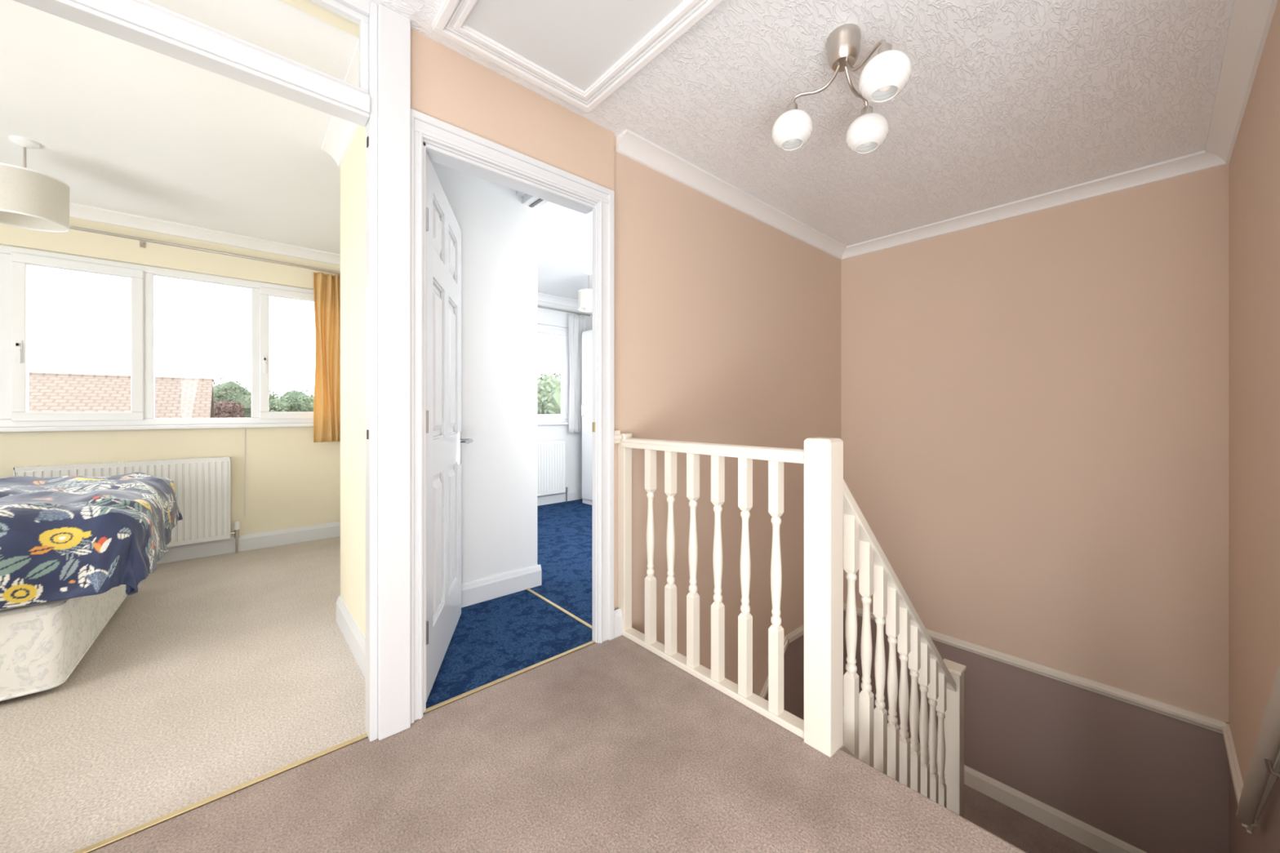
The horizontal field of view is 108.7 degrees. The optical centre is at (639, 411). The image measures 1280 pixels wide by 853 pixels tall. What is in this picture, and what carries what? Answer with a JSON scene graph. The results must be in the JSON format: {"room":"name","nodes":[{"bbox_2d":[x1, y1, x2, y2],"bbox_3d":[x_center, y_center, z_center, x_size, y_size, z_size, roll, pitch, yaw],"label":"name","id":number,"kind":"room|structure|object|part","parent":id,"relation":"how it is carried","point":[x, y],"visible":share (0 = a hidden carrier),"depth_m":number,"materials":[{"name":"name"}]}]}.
{"room":"stair landing","nodes":[
{"label":"stair landing","id":0,"kind":"room"},
{"bbox_2d":[0,202,340,536],"bbox_3d":[-3.769,-0.025,2.878,3.600,2.550,0.328,0,0,-42],"label":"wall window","id":1,"kind":"structure","parent":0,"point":[292,480],"depth_m":3.36,"materials":[{"name":"beige paint"}]},
{"bbox_2d":[13,456,239,553],"bbox_3d":[-3.353,0.693,3.077,1.010,0.715,0.075,0,0,-42],"label":"radiator","id":2,"kind":"object","parent":1,"relation":"attached to","point":[202,485],"visible":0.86,"depth_m":3.22,"materials":[{"name":"metal"}]},
{"bbox_3d":[-2.988,0.845,3.398,0.037,0.060,0.038,0,0,-42],"label":"valve knob","id":3,"kind":"part","parent":2,"relation":"part of","materials":[{"name":"plastic"}]},
{"bbox_2d":[0,244,314,432],"bbox_3d":[-3.385,-0.438,3.138,2.380,1.125,0.150,0,0,-42],"label":"window","id":4,"kind":"structure","parent":1,"relation":"attached to","point":[15,416],"depth_m":3.09,"materials":[{"name":"white plastic"}]},
{"bbox_3d":[-3.757,-0.360,2.771,0.024,0.140,0.027,0,0,-42],"label":"handle","id":5,"kind":"part","parent":4,"relation":"part of","materials":[{"name":"white plastic"}]},
{"bbox_3d":[-3.605,-0.450,2.964,0.544,1.024,0.058,0,0,-42],"label":"sash","id":6,"kind":"part","parent":4,"relation":"part of","materials":[{"name":"white plastic"}]},
{"bbox_3d":[-3.372,0.112,3.123,2.380,0.026,0.110,0,0,-42],"label":"sill","id":7,"kind":"part","parent":4,"relation":"part of","materials":[{"name":"white plastic"}]},
{"bbox_3d":[-2.895,-0.360,3.539,0.024,0.140,0.027,0,0,-42],"label":"handle","id":8,"kind":"part","parent":4,"relation":"part of","materials":[{"name":"white plastic"}]},
{"bbox_3d":[-2.752,-0.450,3.724,0.519,1.024,0.058,0,0,-42],"label":"sash","id":9,"kind":"part","parent":4,"relation":"part of","materials":[{"name":"white plastic"}]},
{"bbox_2d":[69,225,340,276],"bbox_3d":[-3.337,-1.140,3.069,2.536,0.060,0.117,0,0,-42],"label":"curtain rod","id":10,"kind":"object","parent":1,"relation":"attached to","point":[142,241],"visible":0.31,"depth_m":3.19,"materials":[{"name":"silver metal"}]},
{"bbox_2d":[313,271,340,442],"bbox_3d":[-2.511,-0.432,3.750,0.265,1.365,0.080,0,0,-42],"label":"curtain","id":11,"kind":"object","parent":10,"relation":"hanging from","point":[326,287],"visible":0.69,"depth_m":3.73,"materials":[{"name":"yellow fabric"}]},
{"bbox_2d":[244,427,244,517],"bbox_3d":[-2.981,0.463,3.458,0.006,0.675,0.007,0,0,-42],"label":"cable","id":12,"kind":"object","parent":1,"relation":"attached to","point":[244,428],"visible":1,"depth_m":3.46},
{"bbox_2d":[156,521,340,564],"bbox_3d":[-3.714,0.990,2.800,3.580,0.120,0.018,0,0,-42],"label":"baseboard","id":13,"kind":"structure","parent":1,"relation":"attached to","point":[308,533],"depth_m":3.49,"materials":[{"name":"white paint"}]},
{"bbox_2d":[340,124,537,638],"bbox_3d":[-1.429,-0.125,2.949,0.970,2.350,2.835,0,0,-42],"label":"wall","id":14,"kind":"structure","parent":0,"point":[499,232],"depth_m":2.54,"materials":[{"name":"white paint"}]},
{"bbox_2d":[321,38,359,167],"bbox_3d":[-1.230,-1.264,1.938,0.078,0.071,0.930,0,0,-42],"label":"trim","id":15,"kind":"structure","parent":14,"relation":"attached to","point":[340,132],"depth_m":2.08,"materials":[{"name":"paint"}]},
{"bbox_2d":[336,595,365,679],"bbox_3d":[-1.187,0.990,1.935,0.018,0.120,0.990,0,0,-42],"label":"baseboard","id":16,"kind":"structure","parent":14,"relation":"attached to","point":[353,634],"depth_m":2.01,"materials":[{"name":"white paint"}]},
{"bbox_2d":[461,564,541,608],"bbox_3d":[-0.946,0.990,2.466,0.928,0.120,0.018,0,0,-42],"label":"baseboard","id":17,"kind":"structure","parent":14,"relation":"attached to","point":[482,590],"depth_m":2.59,"materials":[{"name":"white paint"}]},
{"bbox_2d":[515,190,547,208],"bbox_3d":[-0.446,-1.260,2.469,0.140,0.080,0.680,0,0,-42],"label":"trim","id":18,"kind":"structure","parent":14,"relation":"attached to","point":[527,199],"depth_m":2.67,"materials":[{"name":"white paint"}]},
{"bbox_2d":[528,198,542,207],"bbox_3d":[-0.431,-1.217,2.483,0.020,0.006,0.660,0,0,-42],"label":"trim","id":19,"kind":"structure","parent":14,"relation":"attached to","point":[539,200],"depth_m":2.67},
{"bbox_2d":[525,588,591,629],"bbox_3d":[-0.445,1.048,2.458,0.018,0.005,0.662,0,0,-42],"label":"trim","id":20,"kind":"structure","parent":14,"relation":"attached to","point":[562,610],"depth_m":2.42,"materials":[{"name":"gold metal"}]},
{"bbox_2d":[537,488,582,506],"bbox_3d":[-1.056,0.990,5.168,2.500,0.120,0.018,0,0,-42],"label":"baseboard","id":21,"kind":"structure","parent":14,"relation":"attached to","point":[573,495],"depth_m":5.27,"materials":[{"name":"white paint"}]},
{"bbox_2d":[537,292,591,490],"bbox_3d":[-1.283,-0.025,5.093,3.040,2.550,0.328,0,0,-42],"label":"wall window","id":22,"kind":"structure","parent":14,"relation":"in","point":[544,316],"depth_m":5.35,"materials":[{"name":"white paint"}]},
{"bbox_2d":[537,440,568,502],"bbox_3d":[-1.159,0.693,5.031,0.864,0.715,0.075,0,0,-42],"label":"radiator","id":23,"kind":"object","parent":22,"relation":"attached to","point":[551,455],"visible":0.47,"depth_m":5.14,"materials":[{"name":"metal"}]},
{"bbox_2d":[537,324,569,425],"bbox_3d":[-1.265,-0.412,5.027,1.260,1.135,0.150,0,0,-42],"label":"window","id":24,"kind":"structure","parent":22,"relation":"attached to","point":[542,419],"depth_m":5.36,"materials":[{"name":"white plastic"}]},
{"bbox_3d":[-1.252,0.142,5.012,1.260,0.026,0.110,0,0,-42],"label":"sill","id":25,"kind":"part","parent":24,"relation":"part of","materials":[{"name":"white plastic"}]},
{"bbox_2d":[537,305,591,317],"bbox_3d":[-1.172,-1.140,4.998,1.536,0.060,0.117,0,0,-42],"label":"curtain rod","id":26,"kind":"object","parent":22,"relation":"attached to","point":[538,306],"visible":0.35,"depth_m":5.23,"materials":[{"name":"silver metal"}]},
{"bbox_2d":[568,314,586,432],"bbox_3d":[-0.728,-0.432,5.340,0.239,1.365,0.054,0,0,-42],"label":"curtain","id":27,"kind":"object","parent":26,"relation":"hanging from","point":[576,323],"visible":0.85,"depth_m":5.32,"materials":[{"name":"white fabric"}]},
{"bbox_2d":[0,498,1026,852],"bbox_3d":[-0.521,1.160,1.524,6.650,0.220,6.170,0,0,-42],"label":"floor","id":28,"kind":"structure","parent":0,"point":[610,746],"depth_m":1.43,"materials":[{"name":"carpet"}]},
{"bbox_2d":[0,584,127,701],"bbox_3d":[-3.288,0.770,1.641,1.839,0.560,1.352,0,0,-40],"label":"bed","id":29,"kind":"object","parent":28,"relation":"on","point":[42,645],"visible":0.44,"depth_m":1.69,"materials":[{"name":"fabric"}]},
{"bbox_3d":[-3.286,0.602,1.642,1.810,0.224,1.328,0,0,-40],"label":"mattress","id":30,"kind":"part","parent":29,"relation":"part of","materials":[{"name":"white fabric"}]},
{"bbox_2d":[0,471,182,608],"bbox_3d":[-3.107,0.527,1.771,1.830,0.405,1.530,0,0,-42],"label":"duvet","id":31,"kind":"object","parent":29,"relation":"on","point":[67,537],"visible":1,"depth_m":1.76,"materials":[{"name":"fabric"}]},
{"bbox_2d":[581,329,591,505],"bbox_3d":[-0.009,0.070,4.934,0.650,1.960,1.340,0,0,-42],"label":"wardrobe","id":32,"kind":"object","parent":28,"relation":"on","point":[586,406],"visible":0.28,"depth_m":5.16,"materials":[{"name":"white laminate"}]},
{"bbox_2d":[617,433,843,757],"bbox_3d":[0.264,0.672,1.808,0.088,1.175,1.040,0,0,-42],"label":"balustrade","id":33,"kind":"object","parent":28,"relation":"on","point":[821,728],"visible":0.99,"depth_m":1.64,"materials":[{"name":"beige paint"}]},
{"bbox_3d":[0.241,0.146,1.822,0.058,0.043,0.920,0,0,-42],"label":"handrail","id":34,"kind":"part","parent":33,"relation":"part of","materials":[{"name":"beige paint"}]},
{"bbox_3d":[0.241,1.037,1.822,0.056,0.024,0.920,0,0,-42],"label":"rail","id":35,"kind":"part","parent":33,"relation":"part of","materials":[{"name":"beige paint"}]},
{"bbox_3d":[0.581,0.672,1.452,0.088,1.175,0.088,0,0,-42],"label":"newel post","id":36,"kind":"part","parent":33,"relation":"part of","materials":[{"name":"beige paint"}]},
{"bbox_2d":[0,0,1234,300],"bbox_3d":[-0.509,-1.350,1.549,6.700,0.100,6.190,0,0,-42],"label":"ceiling","id":37,"kind":"structure","parent":0,"point":[1002,102],"depth_m":1.98,"materials":[{"name":"paint"}]},
{"bbox_2d":[0,135,70,232],"bbox_3d":[-2.960,-1.105,2.207,0.272,0.389,0.272,0,0,-42],"label":"pendant lamp","id":38,"kind":"object","parent":37,"relation":"hanging from","point":[30,199],"visible":1,"depth_m":2.18,"materials":[{"name":"white fabric"}]},
{"bbox_3d":[-2.960,-1.020,2.207,0.270,0.210,0.270,0,0,-42],"label":"lamp shade","id":39,"kind":"part","parent":38,"relation":"part of","materials":[{"name":"fabric"}]},
{"bbox_2d":[431,0,723,112],"bbox_3d":[-0.176,-1.287,1.434,0.645,0.026,0.855,0,0,-42],"label":"hatch","id":40,"kind":"object","parent":37,"relation":"attached to","point":[580,52],"visible":1,"depth_m":1.57,"materials":[{"name":"paint"}]},
{"bbox_3d":[-0.176,-1.298,1.434,0.487,0.004,0.697,0,0,-42],"label":"panel","id":41,"kind":"part","parent":40,"relation":"part of","materials":[{"name":"paint"}]},
{"bbox_2d":[577,270,591,311],"bbox_3d":[-0.479,-1.115,4.281,0.202,0.370,0.202,0,0,-42],"label":"pendant lamp","id":42,"kind":"object","parent":37,"relation":"hanging from","point":[584,295],"visible":0.71,"depth_m":4.19,"materials":[{"name":"white plastic"}]},
{"bbox_3d":[-0.479,-1.030,4.281,0.200,0.160,0.200,0,0,-42],"label":"lamp shade","id":43,"kind":"part","parent":42,"relation":"part of","materials":[{"name":"fabric"}]},
{"bbox_2d":[771,23,911,153],"bbox_3d":[0.732,-1.133,1.605,0.394,0.333,0.467,0,0,-42],"label":"ceiling light","id":44,"kind":"object","parent":37,"relation":"attached to","point":[886,75],"visible":1,"depth_m":1.57,"materials":[{"name":"white glass"}]},
{"bbox_3d":[0.552,-1.022,1.664,0.142,0.110,0.142,0,0,-42],"label":"lamp shade","id":45,"kind":"part","parent":44,"relation":"part of","materials":[{"name":"white glass"}]},
{"bbox_3d":[0.552,-1.024,1.664,0.046,0.093,0.046,0,0,-42],"label":"bulb","id":46,"kind":"part","parent":44,"relation":"part of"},
{"bbox_3d":[0.623,-1.159,1.629,0.170,0.100,0.012,0,0,26],"label":"arm","id":47,"kind":"part","parent":44,"relation":"part of","materials":[{"name":"silver metal"}]},
{"bbox_3d":[0.774,-1.159,1.640,0.159,0.100,0.012,0,0,-37],"label":"arm","id":48,"kind":"part","parent":44,"relation":"part of","materials":[{"name":"silver metal"}]},
{"bbox_3d":[0.727,-1.159,1.487,0.012,0.100,0.193,0,0,-12],"label":"arm","id":49,"kind":"part","parent":44,"relation":"part of","materials":[{"name":"silver metal"}]},
{"bbox_3d":[0.833,-1.022,1.683,0.142,0.110,0.142,0,0,-42],"label":"lamp shade","id":50,"kind":"part","parent":44,"relation":"part of","materials":[{"name":"white glass"}]},
{"bbox_3d":[0.746,-1.024,1.398,0.046,0.093,0.046,0,0,-42],"label":"bulb","id":51,"kind":"part","parent":44,"relation":"part of","materials":[{"name":"white glass"}]},
{"bbox_3d":[0.746,-1.022,1.398,0.142,0.110,0.142,0,0,-42],"label":"lamp shade","id":52,"kind":"part","parent":44,"relation":"part of","materials":[{"name":"white glass"}]},
{"bbox_2d":[410,28,840,719],"bbox_3d":[-0.285,1.205,2.049,5.100,5.010,0.080,0,0,-42],"label":"wall","id":53,"kind":"structure","parent":0,"point":[727,322],"depth_m":2.58,"materials":[{"name":"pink paint"}]},
{"bbox_2d":[13,0,410,742],"bbox_3d":[-1.153,-0.125,1.267,0.927,2.350,0.158,0,0,-41],"label":"door frame","id":54,"kind":"structure","parent":53,"relation":"in","point":[380,104],"depth_m":1.47,"materials":[{"name":"white paint"}]},
{"bbox_3d":[-1.165,-1.153,1.223,0.768,0.295,0.067,0,0,-42],"label":"fanlight frame","id":55,"kind":"part","parent":54,"relation":"part of","materials":[{"name":"white paint"}]},
{"bbox_3d":[-0.826,-0.125,1.524,0.094,2.350,0.094,0,0,-42],"label":"post","id":56,"kind":"part","parent":54,"relation":"part of","materials":[{"name":"white paint"}]},
{"bbox_2d":[73,733,368,852],"bbox_3d":[-1.169,1.048,1.229,0.770,0.005,0.018,0,0,-42],"label":"trim","id":57,"kind":"structure","parent":53,"relation":"attached to","point":[146,825],"depth_m":1.24,"materials":[{"name":"gold metal"}]},
{"bbox_2d":[279,0,359,37],"bbox_3d":[-1.183,-1.285,1.305,0.850,0.030,0.078,0,0,-42],"label":"door frame","id":58,"kind":"structure","parent":53,"relation":"attached to","point":[308,6],"depth_m":1.47,"materials":[{"name":"beige paint"}]},
{"bbox_2d":[423,640,595,713],"bbox_3d":[-0.481,1.048,1.842,0.732,0.005,0.018,0,0,-42],"label":"trim","id":59,"kind":"structure","parent":53,"relation":"attached to","point":[440,704],"depth_m":1.79,"materials":[{"name":"gold metal"}]},
{"bbox_2d":[410,108,614,724],"bbox_3d":[-0.685,0.017,2.095,0.875,2.066,0.726,0,0,-42],"label":"door","id":60,"kind":"structure","parent":53,"relation":"in","point":[437,440],"depth_m":1.85,"materials":[{"name":"white paint"}]},
{"bbox_3d":[-0.862,0.183,2.262,0.069,0.160,0.132,0,0,-12],"label":"handle","id":61,"kind":"part","parent":60,"relation":"part of","materials":[{"name":"silver metal"}]},
{"bbox_3d":[-0.211,0.072,2.087,0.003,0.045,0.020,0,0,-42],"label":"strike plate","id":62,"kind":"part","parent":60,"relation":"part of","materials":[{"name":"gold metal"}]},
{"bbox_2d":[614,430,621,443],"bbox_3d":[-0.109,0.120,2.138,0.042,0.060,0.022,0,0,-42],"label":"trim","id":63,"kind":"structure","parent":53,"relation":"attached to","point":[617,433],"depth_m":2.14,"materials":[{"name":"beige paint"}]},
{"bbox_2d":[614,608,622,638],"bbox_3d":[-0.110,0.990,2.140,0.053,0.120,0.018,0,0,-42],"label":"baseboard","id":64,"kind":"structure","parent":53,"relation":"attached to","point":[618,615],"depth_m":2.14,"materials":[{"name":"white paint"}]},
{"bbox_2d":[616,128,846,259],"bbox_3d":[0.787,-1.264,2.920,2.340,0.071,0.078,0,0,-42],"label":"trim","id":65,"kind":"structure","parent":53,"relation":"attached to","point":[630,144],"depth_m":2.61,"materials":[{"name":"paint"}]},
{"bbox_2d":[759,624,804,698],"bbox_3d":[0.821,2.192,2.987,2.200,1.284,0.022,0,0,-42],"label":"trim","id":66,"kind":"structure","parent":53,"relation":"attached to","point":[799,632],"depth_m":3.16,"materials":[{"name":"beige paint"}]},
{"bbox_2d":[937,770,1098,852],"bbox_3d":[1.937,2.610,2.697,0.920,0.200,1.940,0,0,-42],"label":"floor","id":67,"kind":"structure","parent":0,"point":[1028,835],"depth_m":2.76,"materials":[{"name":"carpet"}]},
{"bbox_3d":[1.433,1.930,1.550,1.359,1.343,0.896,0,0,-42],"label":"staircase","id":68,"kind":"structure","parent":67,"relation":"on","visible":0},
{"bbox_2d":[843,479,966,817],"bbox_3d":[1.136,1.352,1.947,1.394,2.354,0.100,0,0,-42],"label":"balustrade","id":69,"kind":"object","parent":68,"relation":"on","point":[868,736],"visible":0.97,"depth_m":1.82,"materials":[{"name":"beige paint"}]},
{"bbox_3d":[1.101,1.659,1.916,1.301,1.220,0.056,0,0,-42],"label":"rail","id":70,"kind":"part","parent":69,"relation":"part of","materials":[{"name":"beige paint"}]},
{"bbox_3d":[1.101,0.801,1.916,1.301,1.252,0.058,0,0,-42],"label":"handrail","id":71,"kind":"part","parent":69,"relation":"part of","materials":[{"name":"beige paint"}]},
{"bbox_3d":[1.619,1.923,2.377,0.085,1.175,0.085,0,0,-42],"label":"newel post","id":72,"kind":"part","parent":69,"relation":"part of","materials":[{"name":"beige paint"}]},
{"bbox_2d":[840,164,1228,852],"bbox_3d":[2.329,1.205,3.023,0.100,5.010,2.105,0,0,-42],"label":"wall","id":73,"kind":"structure","parent":0,"point":[1034,406],"depth_m":2.71,"materials":[{"name":"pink paint"}]},
{"bbox_2d":[899,735,1146,852],"bbox_3d":[2.275,2.450,2.995,0.018,0.120,1.935,0,0,-42],"label":"baseboard","id":74,"kind":"structure","parent":73,"relation":"attached to","point":[1095,839],"depth_m":2.78,"materials":[{"name":"beige paint"}]},
{"bbox_2d":[841,150,1228,259],"bbox_3d":[2.251,-1.264,2.977,0.078,0.071,1.940,0,0,-42],"label":"trim","id":75,"kind":"structure","parent":73,"relation":"attached to","point":[1199,161],"depth_m":2.74,"materials":[{"name":"paint"}]},
{"bbox_2d":[843,602,1229,733],"bbox_3d":[2.274,1.580,2.994,0.022,0.060,1.935,0,0,-42],"label":"trim","id":76,"kind":"structure","parent":73,"relation":"attached to","point":[1194,718],"depth_m":2.66,"materials":[{"name":"beige paint"}]},
{"bbox_2d":[1228,0,1279,852],"bbox_3d":[2.063,1.205,1.443,2.400,5.010,0.100,0,0,-42],"label":"wall","id":77,"kind":"structure","parent":0,"point":[1254,165],"depth_m":1.68,"materials":[{"name":"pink paint"}]},
{"bbox_2d":[1204,0,1277,163],"bbox_3d":[2.034,-1.264,1.536,2.320,0.071,0.078,0,0,-42],"label":"trim","id":78,"kind":"structure","parent":77,"relation":"attached to","point":[1251,20],"depth_m":1.70,"materials":[{"name":"paint"}]},
{"bbox_2d":[1222,722,1279,833],"bbox_3d":[2.097,0.931,1.555,2.200,1.357,0.022,0,0,-42],"label":"trim","id":79,"kind":"structure","parent":77,"relation":"attached to","point":[1236,775],"depth_m":1.93,"materials":[{"name":"beige paint"}]},
{"bbox_2d":[1235,661,1279,828],"bbox_3d":[1.694,0.865,1.219,1.177,1.157,0.058,0,0,-42],"label":"handrail","id":80,"kind":"object","parent":77,"relation":"attached to","point":[1267,747],"visible":1,"depth_m":1.29,"materials":[{"name":"grey paint"}]},
{"label":"outside","id":81,"kind":"structure","parent":0,"visible":0},
{"bbox_3d":[-31.565,3.810,35.428,120.000,0.200,85.100,0,0,-42],"label":"ground","id":82,"kind":"structure","parent":81,"visible":0},
{"bbox_2d":[27,372,214,417],"bbox_3d":[-18.131,1.385,7.887,15.820,4.650,6.300,0,0,-42],"label":"house","id":83,"kind":"structure","parent":82,"relation":"on","point":[175,397],"depth_m":11.25,"materials":[{"name":"brick"}]},
{"bbox_2d":[213,400,244,417],"bbox_3d":[-15.117,1.660,16.797,1.032,4.106,0.969,0,0,-44],"label":"tree","id":84,"kind":"object","parent":82,"relation":"on","point":[225,409],"visible":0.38,"depth_m":16.66,"materials":[{"name":"red plant"}]},
{"bbox_2d":[213,373,252,417],"bbox_3d":[-16.553,1.103,18.736,3.623,5.218,2.493,0,0,-14],"label":"tree","id":85,"kind":"object","parent":82,"relation":"on","point":[230,391],"visible":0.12,"depth_m":18.44,"materials":[{"name":"green plant"}]},
{"bbox_2d":[244,390,314,411],"bbox_3d":[-12.297,1.448,16.160,2.470,4.529,2.055,0,0,-42],"label":"tree","id":86,"kind":"object","parent":82,"relation":"on","point":[306,404],"visible":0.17,"depth_m":15.75,"materials":[{"name":"green plant"}]},
{"bbox_2d":[275,382,314,404],"bbox_3d":[-17.069,1.111,24.444,4.402,5.204,3.091,0,0,-38],"label":"tree","id":87,"kind":"object","parent":82,"relation":"on","point":[292,394],"visible":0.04,"depth_m":23.67,"materials":[{"name":"green plant"}]},
{"bbox_2d":[537,368,560,414],"bbox_3d":[-2.225,1.375,10.419,3.020,4.675,2.250,0,0,-42],"label":"tree","id":88,"kind":"object","parent":82,"relation":"on","point":[548,388],"visible":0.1,"depth_m":10.08,"materials":[{"name":"green plant"}]}
]}

